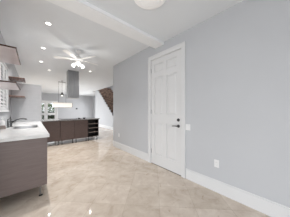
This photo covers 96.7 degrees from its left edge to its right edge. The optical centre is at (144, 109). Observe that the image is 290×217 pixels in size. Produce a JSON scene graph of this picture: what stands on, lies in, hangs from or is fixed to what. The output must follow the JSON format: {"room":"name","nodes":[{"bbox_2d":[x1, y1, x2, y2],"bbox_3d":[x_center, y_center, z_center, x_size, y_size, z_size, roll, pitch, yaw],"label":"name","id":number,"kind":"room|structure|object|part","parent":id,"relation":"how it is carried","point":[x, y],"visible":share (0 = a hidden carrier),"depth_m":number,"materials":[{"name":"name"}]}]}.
{"room":"kitchen","nodes":[
{"label":"kitchen","id":0,"kind":"room"},
{"bbox_2d":[0,31,21,125],"bbox_3d":[-5.998,-0.205,6.115,0.070,2.950,12.700,0,0,-41],"label":"wall","id":1,"kind":"structure","parent":0,"point":[12,71],"depth_m":3.37,"materials":[{"name":"grey paint"}]},
{"bbox_2d":[0,62,7,110],"bbox_3d":[-2.981,-0.510,2.682,0.060,1.040,1.360,0,0,-41],"label":"plantation shutter","id":2,"kind":"object","parent":1,"relation":"attached to","point":[3,68],"visible":0.69,"depth_m":2.81,"materials":[{"name":"grey wood"}]},
{"bbox_3d":[-2.986,-0.505,2.678,0.028,0.986,0.429,0,0,-41],"label":"panel","id":3,"kind":"part","parent":2,"relation":"part of","materials":[{"name":"white wood"}]},
{"bbox_3d":[-3.270,-0.505,3.005,0.028,0.986,0.429,0,0,-41],"label":"panel","id":4,"kind":"part","parent":2,"relation":"part of","materials":[{"name":"white wood"}]},
{"bbox_2d":[0,44,20,64],"bbox_3d":[-2.089,-0.818,1.914,0.317,0.022,0.830,0,0,-41],"label":"shelf","id":5,"kind":"object","parent":1,"relation":"attached to","point":[8,54],"visible":1,"depth_m":1.91,"materials":[{"name":"brown wood"}]},
{"bbox_2d":[0,80,20,89],"bbox_3d":[-2.089,-0.363,1.914,0.317,0.022,0.830,0,0,-41],"label":"shelf","id":6,"kind":"object","parent":1,"relation":"attached to","point":[9,85],"visible":1,"depth_m":1.85,"materials":[{"name":"brown wood"}]},
{"bbox_2d":[8,76,25,82],"bbox_3d":[-3.538,-0.809,3.580,0.317,0.079,0.685,0,0,-41],"label":"shelf","id":7,"kind":"object","parent":1,"relation":"attached to","point":[15,79],"visible":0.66,"depth_m":3.51,"materials":[{"name":"brown wood"}]},
{"bbox_2d":[8,95,25,99],"bbox_3d":[-3.538,-0.330,3.580,0.317,0.079,0.685,0,0,-41],"label":"shelf","id":8,"kind":"object","parent":1,"relation":"attached to","point":[10,96],"visible":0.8,"depth_m":3.41,"materials":[{"name":"brown wood"}]},
{"bbox_2d":[11,83,41,122],"bbox_3d":[-3.656,0.235,4.004,0.695,2.070,0.100,0,0,-41],"label":"wall","id":9,"kind":"structure","parent":0,"point":[30,108],"depth_m":3.97,"materials":[{"name":"grey paint"}]},
{"bbox_2d":[42,93,92,118],"bbox_3d":[-8.060,-0.205,12.816,5.850,2.950,0.120,0,0,-41],"label":"wall","id":10,"kind":"structure","parent":0,"point":[84,104],"depth_m":13.32,"materials":[{"name":"grey paint"}]},
{"bbox_2d":[42,100,57,118],"bbox_3d":[-9.121,0.205,11.880,1.800,2.130,0.140,0,0,-41],"label":"window","id":11,"kind":"structure","parent":10,"relation":"in","point":[45,113],"depth_m":11.95,"materials":[{"name":"white paint"}]},
{"bbox_2d":[0,0,149,95],"bbox_3d":[-3.863,-1.615,7.911,5.750,0.130,12.790,0,0,-41],"label":"ceiling","id":12,"kind":"structure","parent":0,"point":[23,27],"depth_m":3.05,"materials":[{"name":"white paint"}]},
{"bbox_2d":[52,81,71,106],"bbox_3d":[-4.567,-0.852,7.160,0.910,1.396,0.246,0,0,-41],"label":"drum pendant","id":13,"kind":"object","parent":12,"relation":"hanging from","point":[54,104],"visible":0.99,"depth_m":7.03,"materials":[{"name":"white fabric"},{"name":"black metal"}]},
{"bbox_3d":[-4.567,-0.280,7.160,0.910,0.240,0.240,0,0,-41],"label":"lamp shade","id":14,"kind":"part","parent":13,"relation":"part of","materials":[{"name":"white fabric"}]},
{"bbox_2d":[66,70,78,98],"bbox_3d":[-2.914,-1.012,5.205,0.394,1.075,0.334,0,0,-41],"label":"range hood","id":15,"kind":"object","parent":12,"relation":"hanging from","point":[72,88],"visible":1,"depth_m":5.08,"materials":[{"name":"metal"}]},
{"bbox_2d":[54,49,96,68],"bbox_3d":[-1.756,-1.338,3.425,1.057,0.423,1.051,0,0,-41],"label":"ceiling fan","id":16,"kind":"object","parent":12,"relation":"hanging from","point":[78,60],"visible":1,"depth_m":3.31,"materials":[{"name":"white metal"}]},
{"bbox_3d":[-2.095,-1.330,3.299,0.405,0.029,0.107,0,0,-15],"label":"blade","id":17,"kind":"part","parent":16,"relation":"part of","materials":[{"name":"white wood"}]},
{"bbox_3d":[-1.773,-1.330,3.038,0.107,0.029,0.405,0,0,3],"label":"blade","id":18,"kind":"part","parent":16,"relation":"part of","materials":[{"name":"white wood"}]},
{"bbox_2d":[93,86,112,117],"bbox_3d":[-2.338,-0.830,10.615,0.100,4.200,10.710,0,0,-41],"label":"wall","id":19,"kind":"structure","parent":0,"point":[111,87],"depth_m":14.28,"materials":[{"name":"grey paint"}]},
{"bbox_2d":[95,90,112,126],"bbox_3d":[-2.670,-0.298,8.977,0.049,3.136,4.253,0,0,-41],"label":"wall","id":20,"kind":"structure","parent":0,"point":[102,111],"depth_m":9.45,"materials":[{"name":"grey paint"}]},
{"bbox_2d":[99,124,112,129],"bbox_3d":[-2.972,1.175,9.275,0.016,0.190,4.700,0,0,-41],"label":"baseboard","id":21,"kind":"structure","parent":20,"relation":"attached to","point":[100,125],"depth_m":8.90,"materials":[{"name":"white wood"}]},
{"bbox_2d":[0,127,269,216],"bbox_3d":[-3.112,1.310,4.914,8.750,0.080,18.500,0,0,-41],"label":"floor","id":22,"kind":"structure","parent":0,"point":[94,177],"depth_m":2.01,"materials":[{"name":"beige tile"}]},
{"bbox_2d":[0,137,46,197],"bbox_3d":[-2.663,0.836,2.830,0.630,0.868,2.945,0,0,-41],"label":"base cabinet","id":23,"kind":"object","parent":22,"relation":"on","point":[23,163],"visible":0.8,"depth_m":1.75,"materials":[{"name":"brown wood"}]},
{"bbox_2d":[0,121,48,141],"bbox_3d":[-2.652,0.381,2.829,0.665,0.042,2.980,0,0,-41],"label":"countertop","id":24,"kind":"structure","parent":23,"relation":"on","point":[8,134],"depth_m":2.06,"materials":[{"name":"white stone"}]},
{"bbox_2d":[0,117,4,125],"bbox_3d":[-2.733,0.246,2.474,0.075,0.228,0.069,0,0,-41],"label":"soap bottle","id":25,"kind":"object","parent":24,"relation":"on","point":[2,122],"visible":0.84,"depth_m":2.46,"materials":[{"name":"white plastic"}]},
{"bbox_2d":[9,117,26,126],"bbox_3d":[-2.752,0.252,2.802,0.287,0.216,0.059,0,0,-41],"label":"kitchen faucet","id":26,"kind":"object","parent":24,"relation":"on","point":[10,121],"visible":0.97,"depth_m":2.73,"materials":[{"name":"silver metal"}]},
{"bbox_2d":[12,125,37,128],"bbox_3d":[-2.580,0.463,2.792,0.394,0.201,0.714,0,0,-41],"label":"sink","id":27,"kind":"object","parent":24,"relation":"in","point":[22,126],"visible":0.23,"depth_m":3.04,"materials":[{"name":"metal"}]},
{"bbox_2d":[42,121,59,144],"bbox_3d":[-3.522,0.833,4.822,0.488,0.875,0.840,0,0,-41],"label":"base cabinet","id":28,"kind":"object","parent":22,"relation":"on","point":[53,127],"visible":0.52,"depth_m":4.53,"materials":[{"name":"brown wood"}]},
{"bbox_2d":[42,117,99,121],"bbox_3d":[-2.986,0.377,5.291,1.955,0.034,0.895,0,0,-41],"label":"countertop","id":29,"kind":"structure","parent":28,"relation":"on","point":[90,118],"depth_m":4.89,"materials":[{"name":"grey stone"}]},
{"bbox_2d":[60,120,74,144],"bbox_3d":[-3.160,0.833,5.137,0.468,0.875,0.840,0,0,-41],"label":"base cabinet","id":30,"kind":"object","parent":22,"relation":"on","point":[67,128],"visible":0.72,"depth_m":4.81,"materials":[{"name":"brown wood"}]},
{"bbox_2d":[75,120,87,140],"bbox_3d":[-2.798,0.833,5.452,0.488,0.875,0.840,0,0,-41],"label":"base cabinet","id":31,"kind":"object","parent":22,"relation":"on","point":[81,126],"visible":0.73,"depth_m":5.13,"materials":[{"name":"brown wood"}]},
{"bbox_2d":[88,119,98,140],"bbox_3d":[-2.447,0.833,5.757,0.438,0.875,0.840,0,0,-41],"label":"base cabinet","id":32,"kind":"object","parent":22,"relation":"on","point":[93,124],"visible":0.7,"depth_m":5.63,"materials":[{"name":"black laminate"}]},
{"bbox_2d":[98,88,112,112],"bbox_3d":[-2.182,-0.298,9.400,1.240,3.136,4.255,0,0,-41],"label":"staircase","id":33,"kind":"structure","parent":22,"relation":"on","point":[107,94],"depth_m":9.95,"materials":[{"name":"brown wood"}]},
{"bbox_2d":[85,0,243,41],"bbox_3d":[0.077,-1.580,-1.026,5.770,0.200,5.350,0,0,-41],"label":"ceiling","id":34,"kind":"structure","parent":0,"point":[172,18],"depth_m":1.98,"materials":[{"name":"white paint"}]},
{"bbox_2d":[46,0,163,48],"bbox_3d":[-1.808,-1.552,1.052,5.650,0.255,0.260,0,0,-41],"label":"beam","id":35,"kind":"structure","parent":34,"relation":"attached to","point":[83,8],"depth_m":2.05,"materials":[{"name":"white paint"}]},
{"bbox_2d":[134,0,165,9],"bbox_3d":[0.065,-1.449,1.670,0.444,0.062,0.444,0,0,-41],"label":"flush ceiling light","id":36,"kind":"object","parent":34,"relation":"attached to","point":[145,4],"visible":1,"depth_m":1.75,"materials":[{"name":"white glass"}]},
{"bbox_2d":[113,0,289,206],"bbox_3d":[1.442,-0.205,1.710,0.120,2.950,7.690,0,0,-41],"label":"wall","id":37,"kind":"structure","parent":0,"point":[238,58],"depth_m":1.83,"materials":[{"name":"grey paint"}]},
{"bbox_2d":[113,141,147,160],"bbox_3d":[-0.524,1.175,3.868,0.016,0.190,1.855,0,0,-41],"label":"baseboard","id":38,"kind":"structure","parent":37,"relation":"attached to","point":[135,152],"depth_m":3.67,"materials":[{"name":"white wood"}]},
{"bbox_2d":[148,41,185,177],"bbox_3d":[0.449,-0.002,2.805,0.180,2.546,1.015,0,0,-41],"label":"door","id":39,"kind":"structure","parent":37,"relation":"in","point":[166,68],"depth_m":2.71,"materials":[{"name":"white paint"}]},
{"bbox_3d":[0.312,-0.960,2.926,0.010,0.160,0.222,0,0,-41],"label":"raised panel","id":40,"kind":"part","parent":39,"relation":"part of","materials":[{"name":"white paint"}]},
{"bbox_3d":[0.312,-0.320,2.926,0.010,0.820,0.222,0,0,-41],"label":"raised panel","id":41,"kind":"part","parent":39,"relation":"part of","materials":[{"name":"white paint"}]},
{"bbox_3d":[0.312,0.660,2.926,0.010,0.700,0.222,0,0,-41],"label":"raised panel","id":42,"kind":"part","parent":39,"relation":"part of","materials":[{"name":"white paint"}]},
{"bbox_3d":[0.550,-0.960,2.652,0.010,0.160,0.222,0,0,-41],"label":"raised panel","id":43,"kind":"part","parent":39,"relation":"part of","materials":[{"name":"white paint"}]},
{"bbox_3d":[0.550,-0.320,2.652,0.010,0.820,0.222,0,0,-41],"label":"raised panel","id":44,"kind":"part","parent":39,"relation":"part of","materials":[{"name":"white paint"}]},
{"bbox_3d":[0.550,0.660,2.652,0.010,0.700,0.222,0,0,-41],"label":"raised panel","id":45,"kind":"part","parent":39,"relation":"part of","materials":[{"name":"white paint"}]},
{"bbox_2d":[214,159,218,167],"bbox_3d":[1.108,0.830,1.996,0.009,0.116,0.072,0,0,-41],"label":"wall outlet","id":46,"kind":"object","parent":37,"relation":"attached to","point":[216,162],"visible":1,"depth_m":1.99,"materials":[{"name":"white plastic"}]},
{"bbox_2d":[186,168,289,216],"bbox_3d":[2.269,1.175,0.654,0.016,0.190,4.610,0,0,-41],"label":"baseboard","id":47,"kind":"structure","parent":37,"relation":"attached to","point":[268,207],"depth_m":1.75,"materials":[{"name":"white wood"}]},
{"label":"outside","id":48,"kind":"structure","parent":0,"visible":0},
{"bbox_3d":[-3.280,1.460,3.774,60.000,0.100,70.000,0,0,-41],"label":"ground","id":49,"kind":"structure","parent":48,"visible":0},
{"bbox_2d":[42,103,54,118],"bbox_3d":[-11.656,0.290,15.551,4.285,2.266,1.938,0,0,-41],"label":"shrub","id":50,"kind":"object","parent":49,"relation":"on","point":[49,105],"visible":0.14,"depth_m":15.37,"materials":[{"name":"green plant"}]},
{"bbox_2d":[42,111,54,118],"bbox_3d":[-10.632,0.780,14.074,3.833,1.304,1.308,0,0,-41],"label":"shrub","id":51,"kind":"object","parent":49,"relation":"on","point":[51,116],"visible":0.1,"depth_m":14.10,"materials":[{"name":"green plant"}]}
]}

